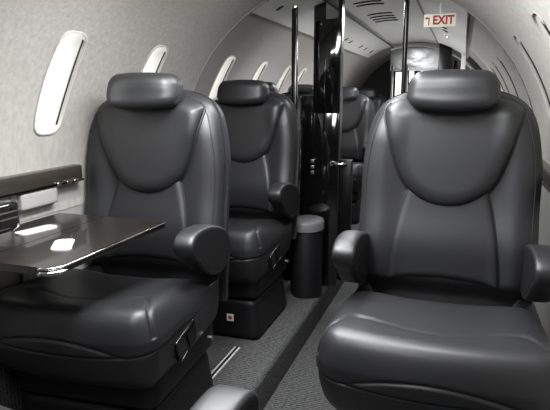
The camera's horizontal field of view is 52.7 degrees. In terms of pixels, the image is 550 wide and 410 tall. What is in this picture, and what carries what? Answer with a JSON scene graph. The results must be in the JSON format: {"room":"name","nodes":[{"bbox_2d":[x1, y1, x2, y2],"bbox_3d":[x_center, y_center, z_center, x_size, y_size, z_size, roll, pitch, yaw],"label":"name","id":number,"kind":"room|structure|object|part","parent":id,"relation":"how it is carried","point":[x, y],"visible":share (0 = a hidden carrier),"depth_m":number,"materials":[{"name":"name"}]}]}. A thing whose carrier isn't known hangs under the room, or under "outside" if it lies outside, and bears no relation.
{"room":"aircraft cabin","nodes":[
{"label":"aircraft cabin","id":0,"kind":"room"},
{"bbox_2d":[0,165,92,289],"bbox_3d":[-0.376,-0.093,3.171,0.030,0.550,8.900,4,12,18],"label":"wall","id":1,"kind":"structure","parent":0,"point":[72,190],"depth_m":1.99,"materials":[{"name":"grey plastic"}]},
{"bbox_2d":[0,362,26,409],"bbox_3d":[-0.374,0.334,3.254,0.034,0.320,8.900,4,12,18],"label":"baseboard","id":2,"kind":"structure","parent":1,"relation":"attached to","point":[11,394],"depth_m":1.79,"materials":[{"name":"grey carpet"}]},
{"bbox_2d":[8,186,57,211],"bbox_3d":[-0.789,-0.023,1.826,0.038,0.072,0.200,4,12,18],"label":"drawer","id":3,"kind":"object","parent":1,"relation":"attached to","point":[47,196],"visible":0.7,"depth_m":1.80,"materials":[{"name":"white plastic"}]},
{"bbox_2d":[0,164,83,198],"bbox_3d":[-1.271,0.180,0.509,0.130,0.059,3.280,4,12,18],"label":"ledge","id":4,"kind":"object","parent":1,"relation":"attached to","point":[11,185],"visible":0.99,"depth_m":1.81,"materials":[{"name":"brown wood"}]},
{"bbox_3d":[-1.214,0.208,0.495,0.004,0.006,3.280,4,12,18],"label":"ledge trim","id":5,"kind":"part","parent":4,"relation":"part of","materials":[{"name":"brown wood"}]},
{"bbox_2d":[0,213,165,281],"bbox_3d":[-0.634,0.284,1.631,0.442,0.408,0.535,4,12,18],"label":"folding table","id":6,"kind":"object","parent":1,"relation":"attached to","point":[55,244],"visible":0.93,"depth_m":1.55,"materials":[{"name":"brown wood"}]},
{"bbox_2d":[0,199,19,234],"bbox_3d":[-0.814,0.050,1.446,0.118,0.090,0.300,4,12,18],"label":"pod","id":7,"kind":"object","parent":6,"relation":"on","point":[9,210],"visible":1,"depth_m":1.52,"materials":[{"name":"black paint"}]},
{"bbox_3d":[-0.780,0.269,1.832,0.040,0.360,0.100,4,12,18],"label":"support leg","id":8,"kind":"part","parent":6,"relation":"part of","materials":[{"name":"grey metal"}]},
{"bbox_2d":[0,0,391,221],"bbox_3d":[-0.090,-0.637,2.966,0.619,0.902,8.900,4,12,18],"label":"wall","id":9,"kind":"structure","parent":0,"point":[118,32],"depth_m":1.98,"materials":[{"name":"fabric"}]},
{"bbox_2d":[33,31,87,135],"bbox_3d":[-0.723,-0.411,1.805,0.237,0.367,0.144,4,12,18],"label":"window","id":10,"kind":"structure","parent":9,"relation":"in","point":[63,65],"depth_m":1.86,"materials":[{"name":"white plastic"},{"name":"glass"}]},
{"bbox_3d":[-0.759,-0.429,1.813,0.160,0.335,0.120,4,12,18],"label":"pane","id":11,"kind":"part","parent":10,"relation":"part of","materials":[{"name":"white glass"}]},
{"bbox_2d":[141,45,168,72],"bbox_3d":[-0.556,-0.509,2.298,0.237,0.367,0.144,4,12,18],"label":"window","id":12,"kind":"structure","parent":9,"relation":"in","point":[155,60],"depth_m":2.31,"materials":[{"name":"grey"}]},
{"bbox_2d":[208,55,235,98],"bbox_3d":[-0.331,-0.661,3.019,0.241,0.375,0.144,4,12,18],"label":"window","id":13,"kind":"structure","parent":9,"relation":"in","point":[227,65],"depth_m":3.05,"materials":[{"name":"glowing white window pane"},{"name":"white plastic"}]},
{"bbox_2d":[251,61,267,79],"bbox_3d":[-0.164,-0.758,3.512,0.241,0.375,0.144,4,12,18],"label":"window","id":14,"kind":"structure","parent":9,"relation":"in","point":[260,70],"depth_m":3.53,"materials":[{"name":"grey"}]},
{"bbox_2d":[276,65,290,92],"bbox_3d":[0.004,-0.856,4.006,0.241,0.375,0.144,4,12,18],"label":"window","id":15,"kind":"structure","parent":9,"relation":"in","point":[287,70],"depth_m":4.03,"materials":[{"name":"grey"}]},
{"bbox_2d":[298,68,306,83],"bbox_3d":[0.130,-0.930,4.378,0.241,0.375,0.144,4,12,18],"label":"window","id":16,"kind":"structure","parent":9,"relation":"in","point":[301,74],"depth_m":4.39,"materials":[{"name":"grey"}]},
{"bbox_2d":[252,0,390,57],"bbox_3d":[0.540,-1.269,4.147,0.242,0.118,3.470,4,12,18],"label":"panel","id":17,"kind":"object","parent":9,"relation":"attached to","point":[357,39],"visible":0.71,"depth_m":3.29,"materials":[{"name":"grey plastic"}]},
{"bbox_2d":[322,0,393,47],"bbox_3d":[0.674,-1.320,4.145,0.012,0.012,3.570,4,12,18],"label":"trim","id":18,"kind":"structure","parent":9,"relation":"attached to","point":[325,1],"depth_m":4.08,"materials":[{"name":"black plastic"}]},
{"bbox_2d":[193,0,536,119],"bbox_3d":[0.314,-0.428,2.511,1.703,1.212,0.016,4,12,18],"label":"trim","id":19,"kind":"structure","parent":9,"relation":"attached to","point":[262,3],"depth_m":2.54,"materials":[{"name":"plastic"}]},
{"bbox_2d":[206,221,359,409],"bbox_3d":[-0.062,0.589,3.200,0.645,0.200,8.900,4,12,18],"label":"floor","id":20,"kind":"structure","parent":0,"point":[260,364],"depth_m":2.50,"materials":[{"name":"grey carpet"}]},
{"bbox_2d":[0,405,11,409],"bbox_3d":[-0.797,0.367,0.776,0.583,1.174,0.764,4,12,18],"label":"seat","id":21,"kind":"object","parent":20,"relation":"on","point":[1,406],"visible":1,"depth_m":1.03,"materials":[{"name":"black leather"}]},
{"bbox_2d":[0,72,230,409],"bbox_3d":[-0.502,0.158,1.832,0.586,1.174,0.768,3,12,15],"label":"seat","id":22,"kind":"object","parent":20,"relation":"on","point":[131,329],"visible":0.96,"depth_m":1.82,"materials":[{"name":"black leather"}]},
{"bbox_2d":[0,264,218,389],"bbox_3d":[-0.527,0.351,1.804,0.569,0.260,0.625,3,12,15],"label":"seat cushion","id":23,"kind":"object","parent":22,"relation":"on","point":[115,326],"depth_m":1.55,"materials":[{"name":"black leather"}]},
{"bbox_3d":[-0.440,-0.061,2.047,0.552,0.724,0.199,3,12,15],"label":"backrest","id":24,"kind":"part","parent":22,"relation":"part of","materials":[{"name":"black leather"}]},
{"bbox_3d":[-0.261,0.402,1.718,0.006,0.060,0.065,3,12,15],"label":"latch lever","id":25,"kind":"part","parent":22,"relation":"part of","materials":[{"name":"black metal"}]},
{"bbox_3d":[-0.234,0.150,1.834,0.066,0.191,0.338,3,12,15],"label":"armrest","id":26,"kind":"part","parent":22,"relation":"part of","materials":[{"name":"black leather"}]},
{"bbox_2d":[211,347,239,378],"bbox_3d":[-0.217,0.660,2.310,0.026,0.006,0.320,4,12,18],"label":"track","id":27,"kind":"object","parent":20,"relation":"on","point":[218,368],"visible":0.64,"depth_m":2.32,"materials":[{"name":"silver metal"}]},
{"bbox_2d":[212,80,300,338],"bbox_3d":[-0.221,-0.018,2.721,0.586,1.174,0.768,4,12,18],"label":"seat","id":28,"kind":"object","parent":20,"relation":"on","point":[263,126],"visible":0.56,"depth_m":2.78,"materials":[{"name":"black leather"}]},
{"bbox_2d":[227,314,233,320],"bbox_3d":[-0.204,0.513,2.530,0.032,0.032,0.006,4,12,18],"label":"sticker","id":29,"kind":"object","parent":28,"relation":"attached to","point":[230,317],"visible":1,"depth_m":2.53,"materials":[{"name":"white"}]},
{"bbox_3d":[-0.146,-0.237,2.933,0.552,0.724,0.199,4,12,18],"label":"backrest","id":30,"kind":"part","parent":28,"relation":"part of","materials":[{"name":"black leather"}]},
{"bbox_2d":[228,218,291,283],"bbox_3d":[-0.250,0.174,2.695,0.569,0.260,0.625,4,12,18],"label":"seat cushion","id":31,"kind":"object","parent":28,"relation":"on","point":[258,246],"depth_m":2.44,"materials":[{"name":"black leather"}]},
{"bbox_3d":[0.012,0.228,2.595,0.006,0.060,0.065,4,12,18],"label":"latch lever","id":32,"kind":"part","parent":28,"relation":"part of","materials":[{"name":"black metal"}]},
{"bbox_3d":[0.047,-0.023,2.710,0.066,0.191,0.338,4,12,18],"label":"armrest","id":33,"kind":"part","parent":28,"relation":"part of","materials":[{"name":"black leather"}]},
{"bbox_2d":[266,82,299,278],"bbox_3d":[-0.028,-0.170,3.487,0.467,1.174,0.766,4,12,18],"label":"seat","id":34,"kind":"object","parent":20,"relation":"on","point":[272,86],"visible":0.03,"depth_m":3.34,"materials":[{"name":"black leather"}]},
{"bbox_2d":[290,7,297,290],"bbox_3d":[0.104,-0.323,3.016,0.030,1.660,0.030,4,12,18],"label":"post","id":35,"kind":"object","parent":20,"relation":"on","point":[294,61],"visible":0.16,"depth_m":2.92,"materials":[{"name":"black metal"}]},
{"bbox_2d":[282,84,312,179],"bbox_3d":[0.259,-0.332,4.303,0.467,1.174,0.766,4,12,18],"label":"seat","id":36,"kind":"object","parent":20,"relation":"on","point":[303,89],"visible":0.06,"depth_m":3.92,"materials":[{"name":"black leather"}]},
{"bbox_2d":[291,215,323,298],"bbox_3d":[0.179,0.286,3.111,0.186,0.430,0.232,4,12,18],"label":"trash can","id":37,"kind":"object","parent":20,"relation":"on","point":[307,248],"visible":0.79,"depth_m":3.03,"materials":[{"name":"black plastic"}]},
{"bbox_2d":[299,0,352,286],"bbox_3d":[0.288,-0.326,3.125,0.296,1.625,0.081,4,12,18],"label":"wall","id":38,"kind":"structure","parent":20,"relation":"on","point":[326,179],"depth_m":3.11,"materials":[{"name":"black paint"}]},
{"bbox_3d":[0.146,-0.080,3.205,0.006,1.070,0.006,-1,11,-4],"label":"edge trim","id":39,"kind":"part","parent":38,"relation":"part of","materials":[{"name":"black metal"}]},
{"bbox_3d":[0.205,-0.434,3.115,0.006,0.340,0.006,10,15,40],"label":"edge trim","id":40,"kind":"part","parent":38,"relation":"part of","materials":[{"name":"black metal"}]},
{"bbox_3d":[0.213,-0.217,3.155,0.032,0.096,0.012,4,12,18],"label":"switch panel","id":41,"kind":"part","parent":38,"relation":"part of","materials":[{"name":"silver metal"}]},
{"bbox_3d":[0.258,-0.072,3.202,0.220,1.097,0.050,4,12,18],"label":"panel","id":42,"kind":"part","parent":38,"relation":"part of","materials":[{"name":"black paint"}]},
{"bbox_3d":[0.272,-0.606,3.058,0.006,0.400,0.006,-1,11,-4],"label":"edge trim","id":43,"kind":"part","parent":38,"relation":"part of","materials":[{"name":"black metal"}]},
{"bbox_3d":[0.290,-0.819,3.040,0.150,0.625,0.054,4,12,18],"label":"tall panel","id":44,"kind":"part","parent":38,"relation":"part of","materials":[{"name":"black paint"}]},
{"bbox_2d":[326,0,338,18],"bbox_3d":[0.306,-1.043,2.959,0.067,0.095,0.004,4,12,18],"label":"mirror","id":45,"kind":"object","parent":38,"relation":"attached to","point":[332,6],"depth_m":2.96,"materials":[{"name":"grey mirror"}]},
{"bbox_3d":[0.354,-0.229,3.088,0.088,0.016,0.018,4,12,18],"label":"lever","id":46,"kind":"part","parent":38,"relation":"part of","materials":[{"name":"silver metal"}]},
{"bbox_3d":[0.401,0.090,3.185,0.068,0.705,0.046,4,12,18],"label":"door","id":47,"kind":"part","parent":38,"relation":"part of","materials":[{"name":"black"}]},
{"bbox_2d":[341,87,374,222],"bbox_3d":[0.574,-0.471,5.005,0.586,1.174,0.768,4,12,18],"label":"seat","id":48,"kind":"object","parent":20,"relation":"on","point":[358,115],"visible":0.31,"depth_m":5.09,"materials":[{"name":"black leather"}]},
{"bbox_3d":[0.649,-0.689,5.217,0.552,0.724,0.199,4,12,18],"label":"backrest","id":49,"kind":"part","parent":48,"relation":"part of","materials":[{"name":"black leather"}]},
{"bbox_2d":[352,162,362,192],"bbox_3d":[0.545,-0.278,4.979,0.569,0.260,0.625,4,12,18],"label":"seat cushion","id":50,"kind":"object","parent":48,"relation":"on","point":[357,166],"depth_m":4.66,"materials":[{"name":"black leather"}]},
{"bbox_3d":[0.841,-0.476,4.993,0.066,0.191,0.338,4,12,18],"label":"armrest","id":51,"kind":"part","parent":48,"relation":"part of","materials":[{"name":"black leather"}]},
{"bbox_2d":[357,88,386,113],"bbox_3d":[0.933,-0.681,6.066,0.586,1.174,0.768,4,12,18],"label":"seat","id":52,"kind":"object","parent":20,"relation":"on","point":[378,100],"visible":0.11,"depth_m":6.12,"materials":[{"name":"black leather"}]},
{"bbox_2d":[263,282,357,409],"bbox_3d":[0.424,0.694,3.055,0.600,0.050,8.900,4,12,18],"label":"floor","id":53,"kind":"structure","parent":0,"point":[300,388],"depth_m":2.49,"materials":[{"name":"grey carpet"}]},
{"bbox_2d":[438,43,452,69],"bbox_3d":[1.648,-0.701,5.507,0.115,1.735,0.350,4,12,18],"label":"locker","id":54,"kind":"object","parent":53,"relation":"on","point":[445,52],"visible":0.14,"depth_m":5.20,"materials":[{"name":"black"}]},
{"bbox_2d":[362,60,420,99],"bbox_3d":[1.826,-1.072,7.022,2.000,2.000,0.020,4,12,18],"label":"wall","id":55,"kind":"structure","parent":0,"point":[380,79],"depth_m":7.06,"materials":[{"name":"black wood"}]},
{"bbox_2d":[345,0,438,46],"bbox_3d":[1.066,-1.439,4.618,0.495,0.037,4.800,4,12,18],"label":"ceiling","id":56,"kind":"structure","parent":0,"point":[391,32],"depth_m":3.98,"materials":[{"name":"white plastic"}]},
{"bbox_2d":[353,0,397,22],"bbox_3d":[0.668,-1.246,3.598,0.165,0.018,0.887,4,12,18],"label":"ceiling vent","id":57,"kind":"object","parent":56,"relation":"in","point":[370,0],"visible":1,"depth_m":3.65,"materials":[{"name":"black plastic"}]},
{"bbox_2d":[390,44,473,97],"bbox_3d":[1.641,-0.774,5.810,0.913,1.759,0.082,4,12,18],"label":"bulkhead","id":58,"kind":"object","parent":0,"point":[420,57],"visible":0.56,"depth_m":5.71,"materials":[{"name":"silver metal"}]},
{"bbox_3d":[1.320,-1.207,5.872,0.095,0.385,0.010,4,12,18],"label":"bright pane","id":59,"kind":"part","parent":58,"relation":"part of","materials":[{"name":"white glass"}]},
{"bbox_3d":[1.429,-1.205,5.835,0.045,0.395,0.010,4,12,18],"label":"bright pane","id":60,"kind":"part","parent":58,"relation":"part of","materials":[{"name":"white glass"}]},
{"bbox_3d":[1.632,-1.452,5.648,0.913,0.366,0.024,4,12,18],"label":"arch trim","id":61,"kind":"part","parent":58,"relation":"part of","materials":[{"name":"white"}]},
{"bbox_2d":[416,0,549,163],"bbox_3d":[0.929,-0.571,2.634,0.619,0.902,8.900,4,12,18],"label":"wall","id":62,"kind":"structure","parent":0,"point":[505,19],"depth_m":2.02,"materials":[{"name":"plastic"}]},
{"bbox_2d":[418,0,468,55],"bbox_3d":[1.157,-1.163,3.717,0.250,0.136,3.020,4,12,18],"label":"panel","id":63,"kind":"object","parent":62,"relation":"attached to","point":[455,37],"visible":0.69,"depth_m":3.16,"materials":[{"name":"white plastic"}]},
{"bbox_2d":[424,3,455,27],"bbox_3d":[0.739,-0.850,2.484,0.138,0.102,0.009,4,12,18],"label":"exit sign","id":64,"kind":"object","parent":63,"relation":"attached to","point":[430,20],"visible":1,"depth_m":2.48,"materials":[{"name":"beige plastic"}]},
{"bbox_3d":[0.739,-0.828,2.490,0.138,0.056,0.007,4,12,18],"label":"plate","id":65,"kind":"part","parent":64,"relation":"part of","materials":[{"name":"beige plastic"}]},
{"bbox_2d":[461,54,465,68],"bbox_3d":[1.767,-0.710,5.330,0.042,1.520,0.060,4,12,18],"label":"door frame","id":66,"kind":"structure","parent":62,"relation":"attached to","point":[463,58],"depth_m":5.18,"materials":[{"name":"white"}]},
{"bbox_2d":[466,56,481,69],"bbox_3d":[1.815,-0.790,4.858,0.329,1.000,0.080,4,12,18],"label":"trim","id":67,"kind":"structure","parent":62,"relation":"attached to","point":[469,60],"depth_m":4.77,"materials":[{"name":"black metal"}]},
{"bbox_2d":[468,51,488,70],"bbox_3d":[1.663,-0.696,4.380,0.321,1.006,0.060,4,12,18],"label":"trim","id":68,"kind":"structure","parent":62,"relation":"attached to","point":[471,54],"depth_m":4.30,"materials":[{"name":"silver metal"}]},
{"bbox_2d":[489,65,503,91],"bbox_3d":[1.582,-0.818,3.909,0.160,0.330,0.138,4,12,18],"label":"window","id":69,"kind":"structure","parent":62,"relation":"in","point":[489,65],"depth_m":3.84,"materials":[{"name":"plastic"}]},
{"bbox_2d":[492,62,509,93],"bbox_3d":[1.456,-0.744,3.536,0.160,0.330,0.138,4,12,18],"label":"window","id":70,"kind":"structure","parent":62,"relation":"in","point":[492,62],"depth_m":3.47,"materials":[{"name":"plastic"}]},
{"bbox_2d":[497,57,518,97],"bbox_3d":[1.288,-0.646,3.043,0.160,0.330,0.138,4,12,18],"label":"window","id":71,"kind":"structure","parent":62,"relation":"in","point":[499,60],"depth_m":3.04,"materials":[{"name":"plastic"}]},
{"bbox_2d":[503,49,533,112],"bbox_3d":[1.121,-0.548,2.550,0.160,0.330,0.138,4,12,18],"label":"window","id":72,"kind":"structure","parent":62,"relation":"in","point":[508,57],"depth_m":2.59,"materials":[{"name":"plastic"},{"name":"glass"}]},
{"bbox_2d":[513,35,549,119],"bbox_3d":[0.861,-0.399,1.840,0.156,0.321,0.138,4,12,18],"label":"window","id":73,"kind":"structure","parent":62,"relation":"in","point":[522,48],"depth_m":1.86,"materials":[{"name":"plastic"},{"name":"glass"}]},
{"bbox_2d":[531,12,549,48],"bbox_3d":[0.694,-0.301,1.347,0.156,0.321,0.138,4,12,18],"label":"window","id":74,"kind":"structure","parent":62,"relation":"in","point":[539,23],"depth_m":1.36,"materials":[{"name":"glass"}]},
{"bbox_2d":[535,15,549,43],"bbox_3d":[0.698,-0.303,1.345,0.146,0.306,0.120,4,12,18],"label":"shade","id":75,"kind":"object","parent":74,"relation":"attached to","point":[540,24],"depth_m":1.36,"materials":[{"name":"grey plastic"}]},
{"bbox_2d":[534,160,549,340],"bbox_3d":[1.212,0.009,2.653,0.030,0.550,8.900,4,12,18],"label":"wall","id":76,"kind":"structure","parent":0,"point":[543,309],"depth_m":2.01,"materials":[{"name":"grey plastic"}]},
{"bbox_2d":[531,302,541,324],"bbox_3d":[1.210,0.436,2.738,0.034,0.320,8.900,4,12,18],"label":"baseboard","id":77,"kind":"structure","parent":76,"relation":"attached to","point":[533,307],"depth_m":2.12,"materials":[{"name":"grey carpet"}]},
{"bbox_2d":[542,159,549,192],"bbox_3d":[0.461,0.182,0.492,0.037,0.057,4.340,4,12,18],"label":"ledge","id":78,"kind":"object","parent":76,"relation":"attached to","point":[546,167],"visible":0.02,"depth_m":1.87,"materials":[{"name":"brown wood"}]},
{"bbox_3d":[0.901,0.651,2.886,0.635,0.200,8.900,4,12,18],"label":"floor","id":79,"kind":"structure","parent":0,"visible":0},
{"bbox_2d":[190,384,258,409],"bbox_3d":[0.029,0.617,0.324,0.601,0.860,1.312,4,12,18],"label":"seat","id":80,"kind":"object","parent":79,"relation":"on","point":[217,397],"visible":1,"depth_m":0.80,"materials":[{"name":"black leather"}]},
{"bbox_2d":[401,0,409,92],"bbox_3d":[0.665,-0.285,2.941,0.025,1.615,0.025,4,12,18],"label":"pole","id":81,"kind":"object","parent":79,"relation":"on","point":[407,2],"visible":0.38,"depth_m":2.83,"materials":[{"name":"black metal"}]},
{"bbox_2d":[316,69,549,409],"bbox_3d":[0.476,0.204,1.598,0.601,1.174,0.795,4,12,18],"label":"seat","id":82,"kind":"object","parent":79,"relation":"on","point":[448,264],"visible":1,"depth_m":1.68,"materials":[{"name":"black leather"}]},
{"bbox_3d":[0.247,0.167,1.751,0.067,0.191,0.351,4,12,18],"label":"armrest","id":83,"kind":"part","parent":82,"relation":"part of","materials":[{"name":"black leather"}]},
{"bbox_2d":[316,284,549,409],"bbox_3d":[0.453,0.398,1.566,0.574,0.260,0.650,4,12,18],"label":"seat cushion","id":84,"kind":"object","parent":82,"relation":"on","point":[387,346],"depth_m":1.32,"materials":[{"name":"black leather"}]},
{"bbox_3d":[0.561,-0.015,1.817,0.557,0.724,0.207,4,12,18],"label":"backrest","id":85,"kind":"part","parent":82,"relation":"part of","materials":[{"name":"black leather"}]},
{"bbox_3d":[0.754,0.200,1.586,0.067,0.191,0.351,4,12,18],"label":"armrest","id":86,"kind":"part","parent":82,"relation":"part of","materials":[{"name":"black leather"}]},
{"bbox_2d":[453,60,457,68],"bbox_3d":[1.750,-0.634,5.512,0.068,1.560,0.100,4,12,18],"label":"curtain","id":87,"kind":"object","parent":79,"relation":"on","point":[456,61],"visible":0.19,"depth_m":5.33,"materials":[{"name":"black fabric"}]}
]}

